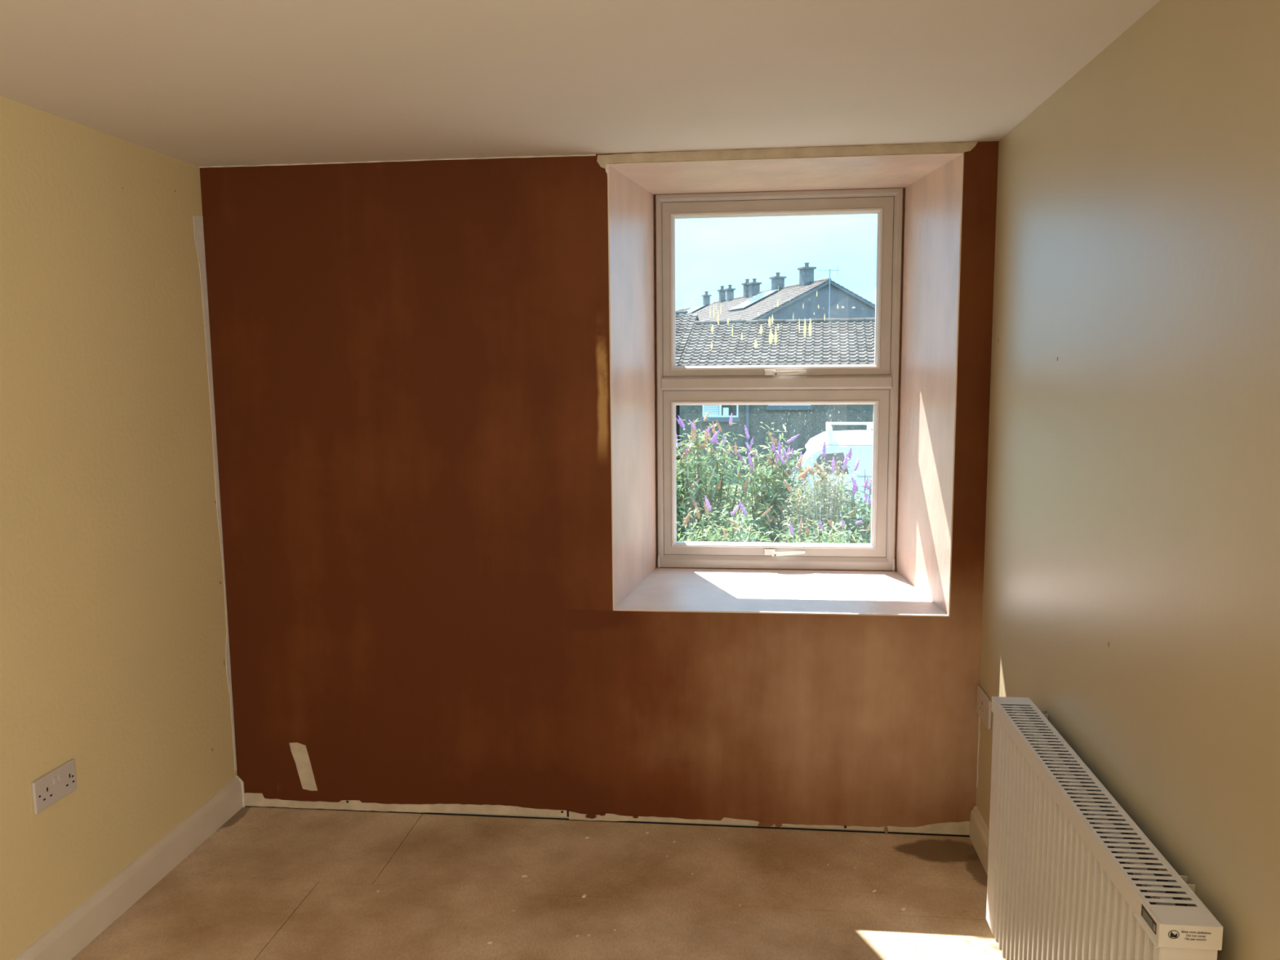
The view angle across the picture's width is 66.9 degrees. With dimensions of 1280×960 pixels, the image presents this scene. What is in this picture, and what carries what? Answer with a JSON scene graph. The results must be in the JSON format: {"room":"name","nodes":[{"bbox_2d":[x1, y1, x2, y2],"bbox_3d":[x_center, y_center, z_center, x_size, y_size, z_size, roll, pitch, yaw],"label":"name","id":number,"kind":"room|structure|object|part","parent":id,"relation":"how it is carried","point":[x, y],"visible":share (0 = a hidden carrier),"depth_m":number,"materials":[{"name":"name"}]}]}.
{"room":"empty room","nodes":[
{"label":"empty room","id":0,"kind":"room"},
{"bbox_2d":[0,95,236,959],"bbox_3d":[-1.691,0.399,0.951,0.121,2.249,4.620,0,7,6],"label":"wall","id":1,"kind":"structure","parent":0,"point":[115,655],"depth_m":2.60,"materials":[{"name":"beige paint"}]},
{"bbox_2d":[31,759,76,814],"bbox_3d":[-1.467,0.768,2.429,0.013,0.082,0.148,0,7,6],"label":"wall socket","id":2,"kind":"object","parent":1,"relation":"attached to","point":[57,784],"visible":1,"depth_m":2.42,"materials":[{"name":"grey plastic"}]},
{"bbox_2d":[53,775,57,783],"bbox_3d":[-1.463,0.750,2.422,0.004,0.017,0.012,0,7,6],"label":"rocker switch","id":3,"kind":"object","parent":2,"relation":"attached to","point":[55,777],"depth_m":2.42,"materials":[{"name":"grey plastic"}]},
{"bbox_2d":[57,773,62,781],"bbox_3d":[-1.461,0.748,2.439,0.004,0.017,0.012,0,7,6],"label":"rocker switch","id":4,"kind":"object","parent":2,"relation":"attached to","point":[60,775],"depth_m":2.44,"materials":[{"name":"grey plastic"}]},
{"bbox_2d":[12,775,244,959],"bbox_3d":[-1.607,1.336,1.097,0.023,0.112,4.500,0,7,6],"label":"baseboard","id":5,"kind":"structure","parent":1,"relation":"attached to","point":[77,929],"depth_m":2.73,"materials":[{"name":"white wood"}]},
{"bbox_2d":[71,806,1005,959],"bbox_3d":[-0.402,1.459,0.956,2.491,0.120,4.650,0,7,6],"label":"floor","id":6,"kind":"structure","parent":0,"point":[269,883],"depth_m":2.76,"materials":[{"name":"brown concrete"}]},
{"bbox_2d":[0,0,1159,166],"bbox_3d":[-0.378,-0.823,1.096,2.691,0.120,5.520,0,7,6],"label":"ceiling","id":7,"kind":"structure","parent":0,"point":[197,82],"depth_m":2.09,"materials":[{"name":"white paint"}]},
{"bbox_2d":[199,141,998,836],"bbox_3d":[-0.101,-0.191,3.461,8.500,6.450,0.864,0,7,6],"label":"wall","id":8,"kind":"structure","parent":0,"point":[434,380],"depth_m":3.10,"materials":[{"name":"paint"}]},
{"bbox_2d":[654,187,904,571],"bbox_3d":[0.513,-0.365,3.679,0.880,1.380,0.342,0,7,6],"label":"window","id":9,"kind":"structure","parent":8,"relation":"in","point":[877,384],"depth_m":3.54,"materials":[{"name":"plastic"}]},
{"bbox_3d":[0.484,0.269,3.614,0.040,0.021,0.012,0,7,6],"label":"handle","id":10,"kind":"part","parent":9,"relation":"part of","materials":[{"name":"white plastic"}]},
{"bbox_3d":[0.475,-0.393,3.535,0.040,0.021,0.012,0,7,6],"label":"handle","id":11,"kind":"part","parent":9,"relation":"part of","materials":[{"name":"white plastic"}]},
{"bbox_3d":[0.500,-0.026,3.612,0.823,0.618,0.058,0,7,6],"label":"sash","id":12,"kind":"part","parent":9,"relation":"part of","materials":[{"name":"plastic"}]},
{"bbox_3d":[0.494,-0.697,3.531,0.823,0.627,0.058,0,7,6],"label":"sash","id":13,"kind":"part","parent":9,"relation":"part of","materials":[{"name":"plastic"}]},
{"bbox_3d":[0.551,0.274,3.593,0.122,0.017,0.026,0,7,6],"label":"handle lever","id":14,"kind":"part","parent":9,"relation":"part of","materials":[{"name":"white plastic"}]},
{"bbox_3d":[0.542,-0.388,3.513,0.122,0.017,0.026,0,7,6],"label":"handle lever","id":15,"kind":"part","parent":9,"relation":"part of","materials":[{"name":"white plastic"}]},
{"bbox_3d":[0.469,0.379,3.356,1.042,0.028,0.628,0,7,6],"label":"reveal sill","id":16,"kind":"part","parent":8,"relation":"part of","materials":[{"name":"white paint"}]},
{"bbox_2d":[975,0,1279,959],"bbox_3d":[0.864,0.409,0.676,0.121,2.249,4.620,0,7,6],"label":"wall","id":17,"kind":"structure","parent":0,"point":[1131,590],"depth_m":1.73,"materials":[{"name":"beige paint"}]},
{"bbox_2d":[969,805,989,875],"bbox_3d":[0.809,1.348,0.834,0.017,0.108,4.494,0,7,6],"label":"baseboard","id":18,"kind":"structure","parent":17,"relation":"attached to","point":[979,830],"depth_m":2.94,"materials":[{"name":"white wood"}]},
{"bbox_2d":[976,685,991,729],"bbox_3d":[1.041,0.687,2.929,0.012,0.086,0.152,0,7,6],"label":"wall plate","id":19,"kind":"object","parent":17,"relation":"attached to","point":[984,706],"visible":0.98,"depth_m":2.91,"materials":[{"name":"grey plastic"}]},
{"bbox_2d":[986,696,1222,959],"bbox_3d":[0.881,0.886,1.954,0.122,0.585,1.003,0,7,6],"label":"heater","id":20,"kind":"object","parent":17,"relation":"attached to","point":[1072,876],"visible":1,"depth_m":1.89,"materials":[{"name":"metal"}]},
{"bbox_3d":[0.817,0.964,1.468,0.080,0.550,0.003,0,7,6],"label":"panel","id":21,"kind":"part","parent":20,"relation":"part of","materials":[{"name":"metal"}]},
{"label":"outside","id":22,"kind":"structure","parent":0,"visible":0},
{"bbox_2d":[675,473,778,542],"bbox_3d":[10.074,-4.103,62.682,90.000,0.300,119.130,0,7,6],"label":"ground","id":23,"kind":"structure","parent":22,"point":[733,475],"depth_m":25.81,"materials":[{"name":"green plant"}]},
{"bbox_2d":[675,462,688,541],"bbox_3d":[0.197,0.584,12.367,1.270,2.671,1.352,-4,8,-25],"label":"buddleia","id":24,"kind":"object","parent":23,"relation":"on","point":[681,484],"visible":0.02,"depth_m":12.20,"materials":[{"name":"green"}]},
{"bbox_2d":[675,310,700,463],"bbox_3d":[-1.256,-3.369,34.492,6.538,5.220,9.500,1,7,11],"label":"house","id":25,"kind":"structure","parent":23,"relation":"on","point":[684,322],"depth_m":32.24,"materials":[{"name":"grey"}]},
{"bbox_2d":[675,290,711,314],"bbox_3d":[3.883,-10.812,80.448,9.380,8.860,14.010,-2,7,-14],"label":"house","id":26,"kind":"structure","parent":23,"relation":"on","point":[706,298],"depth_m":74.76,"materials":[{"name":"white"}]},
{"bbox_2d":[675,411,764,542],"bbox_3d":[0.842,0.478,12.822,1.631,2.762,1.520,0,7,6],"label":"buddleia","id":27,"kind":"object","parent":23,"relation":"on","point":[691,495],"visible":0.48,"depth_m":12.57,"materials":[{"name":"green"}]},
{"bbox_2d":[676,494,773,542],"bbox_3d":[0.900,1.140,10.844,1.571,1.926,1.350,2,7,18],"label":"leafy shrub","id":28,"kind":"object","parent":23,"relation":"on","point":[739,536],"visible":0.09,"depth_m":10.80,"materials":[{"name":"green plant"}]},
{"bbox_2d":[693,278,779,320],"bbox_3d":[6.782,-9.570,69.181,9.380,9.050,9.410,-2,7,-14],"label":"house","id":29,"kind":"structure","parent":23,"relation":"on","point":[749,290],"depth_m":67.37,"materials":[{"name":"white tile"}]},
{"bbox_2d":[730,422,820,542],"bbox_3d":[1.817,0.524,12.957,1.299,2.621,1.394,0,7,6],"label":"buddleia","id":30,"kind":"object","parent":23,"relation":"on","point":[771,512],"visible":0.62,"depth_m":12.73,"materials":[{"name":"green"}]},
{"bbox_2d":[677,317,875,474],"bbox_3d":[6.756,-2.993,32.458,9.954,4.820,8.400,1,7,11],"label":"house","id":31,"kind":"structure","parent":23,"relation":"on","point":[844,341],"depth_m":29.58,"materials":[{"name":"grey tile"}]},
{"bbox_2d":[704,404,719,415],"bbox_3d":[2.174,-2.482,29.439,0.445,1.042,0.010,1,7,11],"label":"blind","id":32,"kind":"object","parent":31,"relation":"hanging from","point":[713,410],"depth_m":29.47,"materials":[{"name":"white"}]},
{"bbox_3d":[2.438,-1.839,29.419,1.210,0.126,0.140,1,7,11],"label":"window sill","id":33,"kind":"part","parent":31,"relation":"part of","materials":[{"name":"grey"}]},
{"bbox_3d":[4.474,-2.163,28.994,1.380,0.126,0.140,1,7,11],"label":"window sill","id":34,"kind":"part","parent":31,"relation":"part of","materials":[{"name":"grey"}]},
{"bbox_2d":[706,262,875,324],"bbox_3d":[9.278,-8.475,59.482,9.380,9.163,10.760,-2,7,-14],"label":"house","id":35,"kind":"structure","parent":23,"relation":"on","point":[799,295],"depth_m":54.53,"materials":[{"name":"white"}]},
{"bbox_3d":[6.307,-11.150,61.798,1.153,0.568,0.956,-2,7,-14],"label":"solar glass","id":36,"kind":"part","parent":35,"relation":"part of","materials":[{"name":"blue"}]},
{"bbox_3d":[6.555,-11.036,60.836,1.153,0.568,0.956,-2,7,-14],"label":"solar glass","id":37,"kind":"part","parent":35,"relation":"part of","materials":[{"name":"blue"}]},
{"bbox_3d":[6.803,-10.921,59.874,1.153,0.568,0.956,-2,7,-14],"label":"solar glass","id":38,"kind":"part","parent":35,"relation":"part of","materials":[{"name":"blue"}]},
{"bbox_3d":[6.815,-10.896,59.880,1.202,0.622,0.980,-2,7,-14],"label":"solar panel","id":39,"kind":"part","parent":35,"relation":"part of","materials":[{"name":"grey"}]},
{"bbox_3d":[7.465,-11.778,62.021,1.153,0.568,0.956,-2,7,-14],"label":"solar glass","id":40,"kind":"part","parent":35,"relation":"part of","materials":[{"name":"blue"}]},
{"bbox_3d":[7.712,-11.664,61.059,1.153,0.568,0.956,-2,7,-14],"label":"solar glass","id":41,"kind":"part","parent":35,"relation":"part of","materials":[{"name":"blue"}]},
{"bbox_3d":[7.960,-11.550,60.097,1.153,0.568,0.956,-2,7,-14],"label":"solar glass","id":42,"kind":"part","parent":35,"relation":"part of","materials":[{"name":"blue"}]},
{"bbox_2d":[804,262,808,266],"bbox_3d":[9.788,-12.620,56.813,0.300,0.300,0.285,-2,7,-14],"label":"chimney pot","id":43,"kind":"object","parent":35,"relation":"on","point":[806,264],"depth_m":56.72,"materials":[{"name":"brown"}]},
{"bbox_2d":[818,265,839,318],"bbox_3d":[10.510,-10.221,53.899,1.173,3.350,0.500,0,7,6],"label":"tv aerial","id":44,"kind":"object","parent":35,"relation":"attached to","point":[829,270],"visible":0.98,"depth_m":53.85,"materials":[{"name":"silver metal"}]},
{"bbox_2d":[751,511,871,543],"bbox_3d":[1.928,1.236,10.616,1.537,1.772,1.415,0,7,6],"label":"leafy shrub","id":45,"kind":"object","parent":23,"relation":"on","point":[788,535],"visible":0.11,"depth_m":10.62,"materials":[{"name":"green plant"}]},
{"bbox_2d":[750,422,872,542],"bbox_3d":[3.910,0.365,14.874,4.340,2.423,2.000,1,7,10],"label":"van","id":46,"kind":"object","parent":23,"relation":"on","point":[842,442],"visible":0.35,"depth_m":14.25,"materials":[{"name":"white paint"}]},
{"bbox_2d":[775,440,865,543],"bbox_3d":[2.312,0.720,12.012,1.290,2.450,1.271,0,7,6],"label":"shrub","id":47,"kind":"object","parent":23,"relation":"on","point":[826,511],"visible":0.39,"depth_m":11.90,"materials":[{"name":"green plant"}]},
{"bbox_2d":[824,459,871,543],"bbox_3d":[2.783,0.875,11.603,1.107,2.230,1.120,3,8,25],"label":"buddleia","id":48,"kind":"object","parent":23,"relation":"on","point":[867,523],"visible":0.33,"depth_m":11.57,"materials":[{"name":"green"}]}
]}

